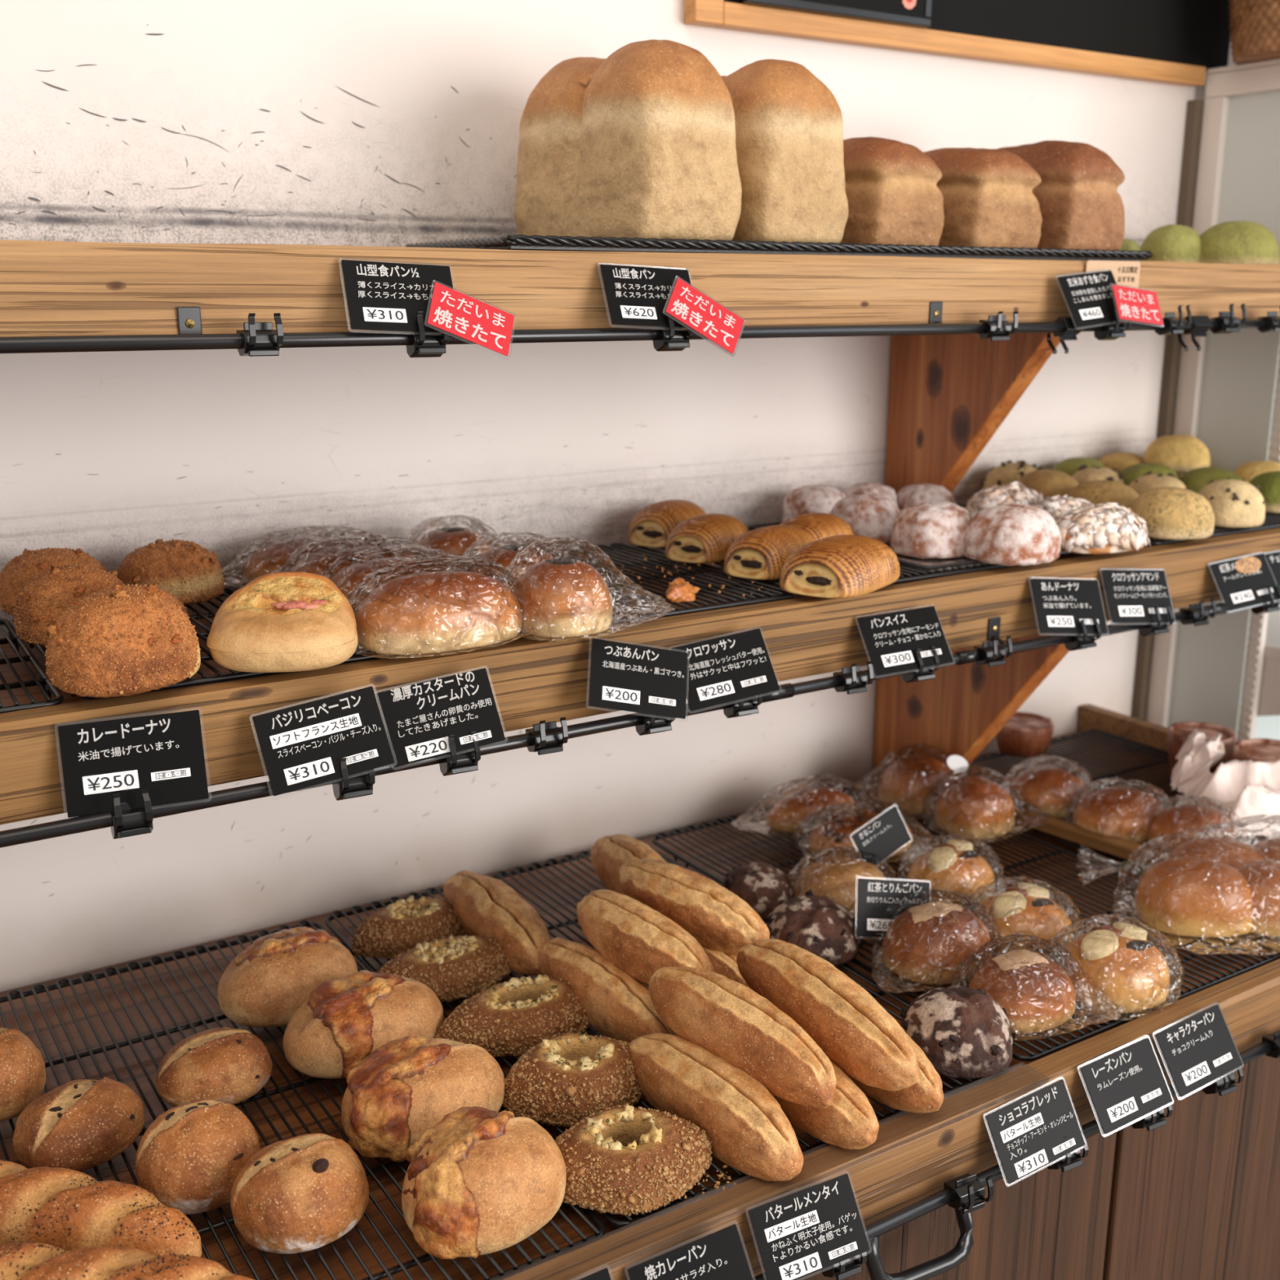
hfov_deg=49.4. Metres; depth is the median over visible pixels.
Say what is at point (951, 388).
wall shelf
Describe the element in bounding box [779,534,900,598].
roll
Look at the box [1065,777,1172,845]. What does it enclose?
roll
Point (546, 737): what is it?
clip
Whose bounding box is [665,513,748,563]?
roll
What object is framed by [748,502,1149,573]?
baking tray
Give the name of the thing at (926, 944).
bun
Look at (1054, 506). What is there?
croissant
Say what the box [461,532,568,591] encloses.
bun
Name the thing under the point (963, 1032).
bread
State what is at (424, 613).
bun
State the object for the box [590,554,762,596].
crumbs
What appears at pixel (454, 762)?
clip
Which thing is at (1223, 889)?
bread bag
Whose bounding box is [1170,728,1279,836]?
wrapping paper
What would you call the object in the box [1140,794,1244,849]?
roll
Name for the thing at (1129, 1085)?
price card
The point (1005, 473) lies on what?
bun
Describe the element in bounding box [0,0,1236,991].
wall
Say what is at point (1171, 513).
bun
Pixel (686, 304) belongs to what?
tag
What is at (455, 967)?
bread
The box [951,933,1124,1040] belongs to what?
bun
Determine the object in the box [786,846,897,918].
bread
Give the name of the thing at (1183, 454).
bun
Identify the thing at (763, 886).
bread
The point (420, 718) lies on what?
price card
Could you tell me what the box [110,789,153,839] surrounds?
clip
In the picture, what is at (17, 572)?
doughnut
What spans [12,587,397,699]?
cooling rack
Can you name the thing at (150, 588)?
doughnut
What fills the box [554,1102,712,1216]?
bread
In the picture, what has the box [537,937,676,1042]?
bread
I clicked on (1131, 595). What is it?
price card
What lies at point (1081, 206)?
loaf
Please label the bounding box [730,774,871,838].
pastry
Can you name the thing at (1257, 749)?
tart
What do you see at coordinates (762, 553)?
roll
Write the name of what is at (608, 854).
bread
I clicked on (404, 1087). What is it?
loaf
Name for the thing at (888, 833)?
price card
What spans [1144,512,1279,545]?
cooling rack
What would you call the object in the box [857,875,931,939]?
price card
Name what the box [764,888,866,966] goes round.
bread
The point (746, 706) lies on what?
clip
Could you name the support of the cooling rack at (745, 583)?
on the wall shelf at (959, 711)
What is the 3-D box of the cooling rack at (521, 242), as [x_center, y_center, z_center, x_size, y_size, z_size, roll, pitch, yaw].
[0.159,-0.409,1.468,0.818,0.011,0.285,-9,17,-32]
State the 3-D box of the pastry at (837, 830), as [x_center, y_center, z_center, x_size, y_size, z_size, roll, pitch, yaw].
[0.272,0.226,1.663,0.166,0.053,0.122,-4,15,-16]
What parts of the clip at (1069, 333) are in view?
plate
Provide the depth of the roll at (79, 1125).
1.05 m
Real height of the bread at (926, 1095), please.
0.061 m
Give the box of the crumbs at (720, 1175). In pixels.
[684,1164,731,1199]
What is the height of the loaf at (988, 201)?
0.117 m
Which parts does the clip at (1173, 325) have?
plate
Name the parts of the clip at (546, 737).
plate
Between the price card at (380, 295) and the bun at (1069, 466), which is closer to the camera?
the price card at (380, 295)
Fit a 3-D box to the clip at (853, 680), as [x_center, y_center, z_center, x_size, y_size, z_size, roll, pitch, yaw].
[0.203,0.034,1.323,0.026,0.032,0.031,-7,16,-28]
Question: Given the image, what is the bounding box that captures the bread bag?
[1075,814,1279,955]
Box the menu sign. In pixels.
[742,0,932,27]
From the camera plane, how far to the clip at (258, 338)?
1.01 m
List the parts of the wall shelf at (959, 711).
mounting plate, rail arm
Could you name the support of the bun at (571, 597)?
on the cooling rack at (745, 583)
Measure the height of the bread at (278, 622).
0.066 m
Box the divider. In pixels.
[1013,804,1168,864]
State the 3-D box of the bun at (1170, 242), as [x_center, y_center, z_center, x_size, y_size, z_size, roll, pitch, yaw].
[0.677,-0.498,1.773,0.077,0.060,0.076,-3,14,-12]
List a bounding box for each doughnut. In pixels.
[0,546,106,615]
[11,563,124,645]
[44,589,200,697]
[67,582,191,623]
[116,538,225,604]
[782,484,845,521]
[830,491,899,544]
[843,482,897,506]
[890,501,973,559]
[896,484,955,511]
[964,503,1061,565]
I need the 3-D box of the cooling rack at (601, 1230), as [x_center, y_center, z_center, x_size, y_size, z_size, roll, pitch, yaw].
[-0.354,0.393,1.139,0.408,0.018,0.607,-9,17,-32]
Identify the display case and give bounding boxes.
[1131,58,1279,742]
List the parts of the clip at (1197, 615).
plate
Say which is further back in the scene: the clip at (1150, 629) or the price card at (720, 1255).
the clip at (1150, 629)
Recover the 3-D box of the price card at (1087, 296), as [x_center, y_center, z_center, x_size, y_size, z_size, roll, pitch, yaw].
[0.484,-0.364,1.484,0.093,0.062,0.030,-9,17,-32]
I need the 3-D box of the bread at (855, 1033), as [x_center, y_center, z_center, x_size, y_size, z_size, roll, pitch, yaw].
[0.153,0.302,1.157,0.068,0.073,0.213,-9,17,-32]
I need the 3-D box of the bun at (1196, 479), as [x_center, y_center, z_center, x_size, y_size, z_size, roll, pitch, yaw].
[0.790,-0.215,1.924,0.090,0.047,0.089,7,16,26]
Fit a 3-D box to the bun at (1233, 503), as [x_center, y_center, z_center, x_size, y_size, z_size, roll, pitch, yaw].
[0.734,-0.173,1.734,0.088,0.057,0.087,-3,14,-12]
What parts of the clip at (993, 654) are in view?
plate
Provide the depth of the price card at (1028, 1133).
1.15 m
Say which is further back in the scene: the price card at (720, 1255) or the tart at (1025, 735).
the tart at (1025, 735)
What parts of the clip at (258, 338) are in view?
plate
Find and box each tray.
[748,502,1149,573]
[964,728,1266,871]
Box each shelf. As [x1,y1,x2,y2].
[0,240,1279,494]
[0,523,1279,848]
[0,703,1279,1279]
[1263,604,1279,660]
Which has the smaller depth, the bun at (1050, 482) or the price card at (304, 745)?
the price card at (304, 745)
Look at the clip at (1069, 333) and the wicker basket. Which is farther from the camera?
the wicker basket
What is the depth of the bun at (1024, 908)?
1.41 m
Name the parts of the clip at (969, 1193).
plate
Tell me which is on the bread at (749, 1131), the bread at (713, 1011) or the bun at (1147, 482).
the bread at (713, 1011)
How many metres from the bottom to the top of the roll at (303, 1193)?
0.064 m
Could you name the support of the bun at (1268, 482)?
on the cooling rack at (1270, 518)
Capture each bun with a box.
[221,524,390,588]
[270,533,434,577]
[320,544,466,615]
[346,554,546,658]
[405,514,501,569]
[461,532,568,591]
[497,536,675,641]
[871,888,1001,993]
[897,833,1004,908]
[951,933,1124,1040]
[963,875,1083,959]
[980,460,1045,488]
[1016,469,1079,499]
[1047,913,1185,1020]
[1053,457,1106,476]
[1054,502,1150,554]
[1066,480,1138,508]
[1072,464,1125,484]
[1099,452,1143,474]
[1119,238,1142,261]
[1119,462,1180,485]
[1128,471,1190,495]
[1129,486,1214,539]
[1140,224,1201,262]
[1143,435,1210,473]
[1176,473,1184,479]
[1179,466,1242,493]
[1195,476,1266,527]
[1200,221,1279,264]
[1233,460,1279,483]
[1248,471,1279,513]
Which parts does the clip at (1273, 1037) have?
plate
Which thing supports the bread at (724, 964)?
on the cooling rack at (615, 1222)
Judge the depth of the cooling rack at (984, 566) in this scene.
1.46 m
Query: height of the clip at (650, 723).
0.037 m
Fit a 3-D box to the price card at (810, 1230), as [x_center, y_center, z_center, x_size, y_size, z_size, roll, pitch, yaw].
[0.124,0.432,1.018,0.092,0.062,0.029,-6,15,-21]
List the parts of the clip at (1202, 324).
plate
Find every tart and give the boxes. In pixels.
[995,711,1054,757]
[1167,721,1236,773]
[1232,737,1279,762]
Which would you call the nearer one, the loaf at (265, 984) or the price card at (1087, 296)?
the loaf at (265, 984)
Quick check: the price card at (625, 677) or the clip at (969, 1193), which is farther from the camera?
the price card at (625, 677)
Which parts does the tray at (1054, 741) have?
frame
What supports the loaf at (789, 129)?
on the cooling rack at (521, 242)
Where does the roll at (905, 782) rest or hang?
on the cooling rack at (1032, 1056)
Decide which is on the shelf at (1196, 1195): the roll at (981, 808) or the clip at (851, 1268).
the clip at (851, 1268)
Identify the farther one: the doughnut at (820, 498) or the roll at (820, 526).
the doughnut at (820, 498)
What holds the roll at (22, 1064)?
on the cooling rack at (601, 1230)
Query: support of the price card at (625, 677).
attached to the wall shelf at (959, 711)
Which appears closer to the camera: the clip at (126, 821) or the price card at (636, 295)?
the clip at (126, 821)
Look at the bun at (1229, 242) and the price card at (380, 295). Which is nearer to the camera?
the price card at (380, 295)
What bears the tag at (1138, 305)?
attached to the clip at (1112, 331)
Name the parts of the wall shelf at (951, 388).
mounting plate, rail, mounting plate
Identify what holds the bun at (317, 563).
on the cooling rack at (220, 677)
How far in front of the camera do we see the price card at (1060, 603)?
1.49 m
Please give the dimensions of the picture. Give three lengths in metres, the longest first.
0.042 x 0.021 x 0.001 m
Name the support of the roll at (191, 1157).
on the cooling rack at (601, 1230)
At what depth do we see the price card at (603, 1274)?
0.93 m
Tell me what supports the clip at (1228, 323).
attached to the wall shelf at (951, 388)
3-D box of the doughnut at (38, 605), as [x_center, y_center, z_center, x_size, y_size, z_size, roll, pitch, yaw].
[-0.468,-0.032,1.150,0.079,0.064,0.097,11,18,36]
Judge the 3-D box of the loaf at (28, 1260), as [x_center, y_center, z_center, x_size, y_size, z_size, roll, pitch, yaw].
[-0.357,0.417,0.886,0.268,0.057,0.064,1,14,3]
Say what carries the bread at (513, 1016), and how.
on the cooling rack at (615, 1222)
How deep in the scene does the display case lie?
2.06 m
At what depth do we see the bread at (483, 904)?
1.38 m
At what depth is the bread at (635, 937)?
1.24 m
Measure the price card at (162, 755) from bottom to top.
0.068 m
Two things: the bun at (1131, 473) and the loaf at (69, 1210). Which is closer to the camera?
the loaf at (69, 1210)
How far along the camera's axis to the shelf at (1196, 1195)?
1.27 m
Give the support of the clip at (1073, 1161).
attached to the shelf at (1196, 1195)
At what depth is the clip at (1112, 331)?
1.50 m
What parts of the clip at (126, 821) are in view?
plate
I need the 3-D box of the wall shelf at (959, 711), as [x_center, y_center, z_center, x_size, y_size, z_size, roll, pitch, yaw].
[-0.255,0.162,1.311,3.300,0.379,0.417,-9,17,-32]
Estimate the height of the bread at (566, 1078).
0.049 m
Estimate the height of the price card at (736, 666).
0.065 m
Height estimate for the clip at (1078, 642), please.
0.037 m
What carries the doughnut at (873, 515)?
on the baking tray at (932, 564)
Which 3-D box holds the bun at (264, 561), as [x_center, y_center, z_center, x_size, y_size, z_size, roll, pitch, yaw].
[-0.332,-0.084,1.378,0.187,0.053,0.098,-8,16,-29]
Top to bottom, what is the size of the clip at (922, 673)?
0.037 m
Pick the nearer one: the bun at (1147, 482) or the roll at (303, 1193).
the roll at (303, 1193)
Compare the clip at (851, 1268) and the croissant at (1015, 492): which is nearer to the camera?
the clip at (851, 1268)
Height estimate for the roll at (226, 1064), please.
0.050 m
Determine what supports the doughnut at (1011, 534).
on the baking tray at (932, 564)
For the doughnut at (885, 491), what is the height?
0.045 m
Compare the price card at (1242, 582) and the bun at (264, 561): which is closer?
the bun at (264, 561)
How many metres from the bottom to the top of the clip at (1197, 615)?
0.032 m
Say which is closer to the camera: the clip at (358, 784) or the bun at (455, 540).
the clip at (358, 784)
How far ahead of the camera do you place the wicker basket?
1.88 m
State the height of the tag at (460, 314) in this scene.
0.060 m
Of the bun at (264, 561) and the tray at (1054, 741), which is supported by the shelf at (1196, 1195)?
the tray at (1054, 741)
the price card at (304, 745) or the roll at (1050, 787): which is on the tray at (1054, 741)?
the roll at (1050, 787)
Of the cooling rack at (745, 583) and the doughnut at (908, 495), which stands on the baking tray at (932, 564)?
the doughnut at (908, 495)
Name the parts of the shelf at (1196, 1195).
handle, cabinet door, rail, cabinet door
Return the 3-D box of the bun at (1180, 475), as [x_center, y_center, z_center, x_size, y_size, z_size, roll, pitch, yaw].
[0.807,-0.265,2.086,0.062,0.044,0.063,-6,15,-22]
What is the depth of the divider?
1.69 m
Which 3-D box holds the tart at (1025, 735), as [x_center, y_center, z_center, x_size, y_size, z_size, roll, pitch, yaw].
[0.558,0.139,2.026,0.083,0.048,0.084,-9,17,-32]
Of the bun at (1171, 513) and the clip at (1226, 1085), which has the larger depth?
the bun at (1171, 513)
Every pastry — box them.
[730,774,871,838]
[795,799,939,862]
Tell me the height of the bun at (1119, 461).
0.042 m
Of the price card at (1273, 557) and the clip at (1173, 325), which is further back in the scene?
the price card at (1273, 557)
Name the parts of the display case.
panel, shelf arm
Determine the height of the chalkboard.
0.711 m
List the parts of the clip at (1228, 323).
plate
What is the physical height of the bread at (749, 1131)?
0.065 m
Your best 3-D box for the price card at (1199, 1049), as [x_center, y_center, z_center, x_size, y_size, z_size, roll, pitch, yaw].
[0.506,0.371,1.261,0.092,0.060,0.033,-8,16,-30]
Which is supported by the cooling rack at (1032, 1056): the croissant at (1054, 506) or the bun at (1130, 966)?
the bun at (1130, 966)
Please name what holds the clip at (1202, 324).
attached to the wall shelf at (951, 388)
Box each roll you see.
[0,1026,45,1122]
[12,1076,144,1171]
[135,1098,260,1214]
[155,1026,271,1106]
[230,1133,368,1253]
[401,1106,566,1259]
[628,499,706,547]
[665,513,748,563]
[724,524,815,580]
[778,512,854,540]
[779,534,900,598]
[851,743,959,818]
[921,755,1048,843]
[1004,755,1092,820]
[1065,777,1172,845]
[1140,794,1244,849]
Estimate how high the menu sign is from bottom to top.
0.206 m
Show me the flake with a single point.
(680, 591)
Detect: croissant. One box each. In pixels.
[964,480,1044,517]
[1031,494,1093,519]
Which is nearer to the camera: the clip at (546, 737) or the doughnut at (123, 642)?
the doughnut at (123, 642)
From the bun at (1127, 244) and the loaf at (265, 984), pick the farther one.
the bun at (1127, 244)
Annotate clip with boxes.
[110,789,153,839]
[235,312,283,356]
[332,754,375,800]
[406,311,449,357]
[439,731,480,776]
[524,716,568,755]
[635,713,675,735]
[653,316,694,351]
[723,693,762,718]
[820,1251,866,1279]
[832,661,873,694]
[901,646,939,683]
[943,1173,993,1214]
[973,635,1012,666]
[977,311,1018,341]
[1045,1129,1088,1172]
[1046,316,1084,354]
[1064,617,1101,651]
[1093,306,1132,340]
[1130,1105,1172,1130]
[1137,604,1173,636]
[1154,305,1191,335]
[1177,315,1213,351]
[1179,598,1216,626]
[1201,1068,1244,1096]
[1209,303,1247,333]
[1250,584,1279,614]
[1257,311,1279,333]
[1262,1030,1279,1058]
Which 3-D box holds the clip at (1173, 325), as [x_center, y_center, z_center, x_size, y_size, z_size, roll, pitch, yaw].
[0.594,-0.357,1.551,0.026,0.033,0.031,-13,19,-41]
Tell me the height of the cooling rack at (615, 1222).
0.018 m
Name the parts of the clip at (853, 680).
plate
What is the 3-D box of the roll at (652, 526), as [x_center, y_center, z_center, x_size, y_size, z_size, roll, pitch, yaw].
[0.036,-0.138,1.614,0.074,0.047,0.105,9,16,30]
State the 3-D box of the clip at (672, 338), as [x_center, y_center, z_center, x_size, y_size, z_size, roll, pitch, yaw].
[0.029,-0.267,1.201,0.026,0.035,0.031,-8,16,-29]
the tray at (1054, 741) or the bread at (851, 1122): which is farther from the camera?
the tray at (1054, 741)
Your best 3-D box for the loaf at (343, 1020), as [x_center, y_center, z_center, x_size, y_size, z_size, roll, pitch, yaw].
[-0.243,0.328,1.223,0.149,0.067,0.111,-12,18,-39]
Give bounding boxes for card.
[54,709,212,817]
[248,683,397,795]
[339,257,455,332]
[374,665,507,767]
[579,1266,613,1279]
[588,635,689,719]
[598,262,693,328]
[627,1222,755,1279]
[671,626,782,711]
[748,1172,871,1279]
[852,804,912,866]
[855,604,955,675]
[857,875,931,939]
[986,1076,1086,1186]
[1028,577,1109,635]
[1055,269,1126,329]
[1080,1035,1173,1137]
[1085,260,1140,287]
[1099,568,1176,625]
[1152,1001,1244,1100]
[1208,551,1279,613]
[1263,550,1279,601]
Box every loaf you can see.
[0,1159,201,1257]
[0,1240,253,1279]
[217,926,357,1027]
[283,969,443,1079]
[341,1035,505,1162]
[514,39,742,240]
[720,58,848,243]
[840,136,943,245]
[923,147,1042,248]
[996,140,1124,250]
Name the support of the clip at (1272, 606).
attached to the wall shelf at (959, 711)
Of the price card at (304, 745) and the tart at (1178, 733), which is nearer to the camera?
the price card at (304, 745)
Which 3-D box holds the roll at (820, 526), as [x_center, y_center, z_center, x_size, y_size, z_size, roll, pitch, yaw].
[0.188,-0.114,1.520,0.076,0.047,0.109,10,17,34]
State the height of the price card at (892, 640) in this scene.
0.059 m
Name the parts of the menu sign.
sign panel, sign frame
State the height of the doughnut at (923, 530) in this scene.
0.057 m
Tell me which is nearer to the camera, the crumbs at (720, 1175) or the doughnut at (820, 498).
the crumbs at (720, 1175)
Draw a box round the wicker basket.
[1228,0,1279,64]
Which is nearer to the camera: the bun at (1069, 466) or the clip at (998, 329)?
the clip at (998, 329)
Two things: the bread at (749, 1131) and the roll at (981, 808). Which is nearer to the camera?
the bread at (749, 1131)
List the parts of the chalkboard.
frame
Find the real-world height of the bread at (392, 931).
0.045 m
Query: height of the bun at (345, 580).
0.060 m
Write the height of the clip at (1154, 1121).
0.037 m
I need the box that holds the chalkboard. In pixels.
[684,0,1231,86]
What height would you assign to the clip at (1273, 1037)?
0.032 m
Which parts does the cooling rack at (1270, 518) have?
frame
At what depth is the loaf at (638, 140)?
1.25 m
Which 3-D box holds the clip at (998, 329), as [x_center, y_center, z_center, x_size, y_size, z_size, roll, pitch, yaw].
[0.362,-0.318,1.407,0.026,0.029,0.033,-6,15,-22]
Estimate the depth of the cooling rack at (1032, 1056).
1.61 m
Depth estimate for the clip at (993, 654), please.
1.42 m
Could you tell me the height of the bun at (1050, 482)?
0.055 m
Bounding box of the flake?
[665,577,700,603]
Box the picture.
[1235,556,1261,573]
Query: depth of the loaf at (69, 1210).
0.94 m
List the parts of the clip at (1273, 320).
plate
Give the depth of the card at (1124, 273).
1.53 m
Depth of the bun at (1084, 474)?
1.89 m
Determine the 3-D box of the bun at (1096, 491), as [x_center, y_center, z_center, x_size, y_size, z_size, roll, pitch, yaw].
[0.580,-0.174,1.746,0.093,0.052,0.092,11,18,36]
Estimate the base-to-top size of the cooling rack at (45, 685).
0.019 m
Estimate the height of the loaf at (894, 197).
0.119 m
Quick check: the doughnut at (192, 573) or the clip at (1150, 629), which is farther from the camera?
the clip at (1150, 629)
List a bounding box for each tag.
[427,280,516,357]
[662,275,746,356]
[1110,283,1164,327]
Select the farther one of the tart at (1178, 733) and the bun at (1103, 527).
the tart at (1178, 733)
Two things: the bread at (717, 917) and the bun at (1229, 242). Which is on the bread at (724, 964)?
the bread at (717, 917)
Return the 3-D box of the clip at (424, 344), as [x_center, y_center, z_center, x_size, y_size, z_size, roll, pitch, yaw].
[-0.165,-0.237,1.081,0.026,0.035,0.031,-8,16,-29]
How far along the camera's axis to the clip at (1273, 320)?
1.65 m
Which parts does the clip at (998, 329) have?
plate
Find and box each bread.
[206,572,357,672]
[351,895,466,959]
[376,933,512,1001]
[435,974,591,1057]
[443,870,550,975]
[501,1032,643,1127]
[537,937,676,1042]
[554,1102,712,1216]
[576,889,715,984]
[590,834,666,893]
[618,858,769,954]
[630,1032,803,1181]
[648,966,836,1108]
[702,946,750,988]
[721,861,793,919]
[736,938,919,1091]
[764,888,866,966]
[772,1060,879,1149]
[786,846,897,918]
[847,1034,943,1113]
[900,985,1013,1078]
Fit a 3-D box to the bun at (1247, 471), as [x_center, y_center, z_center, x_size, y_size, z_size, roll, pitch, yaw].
[0.879,-0.231,1.967,0.080,0.044,0.080,12,18,39]
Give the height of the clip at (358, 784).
0.037 m
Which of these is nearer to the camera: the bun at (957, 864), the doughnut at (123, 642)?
the doughnut at (123, 642)
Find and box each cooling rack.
[0,618,63,713]
[0,920,605,1279]
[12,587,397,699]
[324,841,1009,1227]
[405,234,1152,261]
[517,542,794,636]
[635,528,1017,596]
[652,780,1279,1061]
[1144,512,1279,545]
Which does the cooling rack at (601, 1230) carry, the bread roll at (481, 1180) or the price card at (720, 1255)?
the bread roll at (481, 1180)

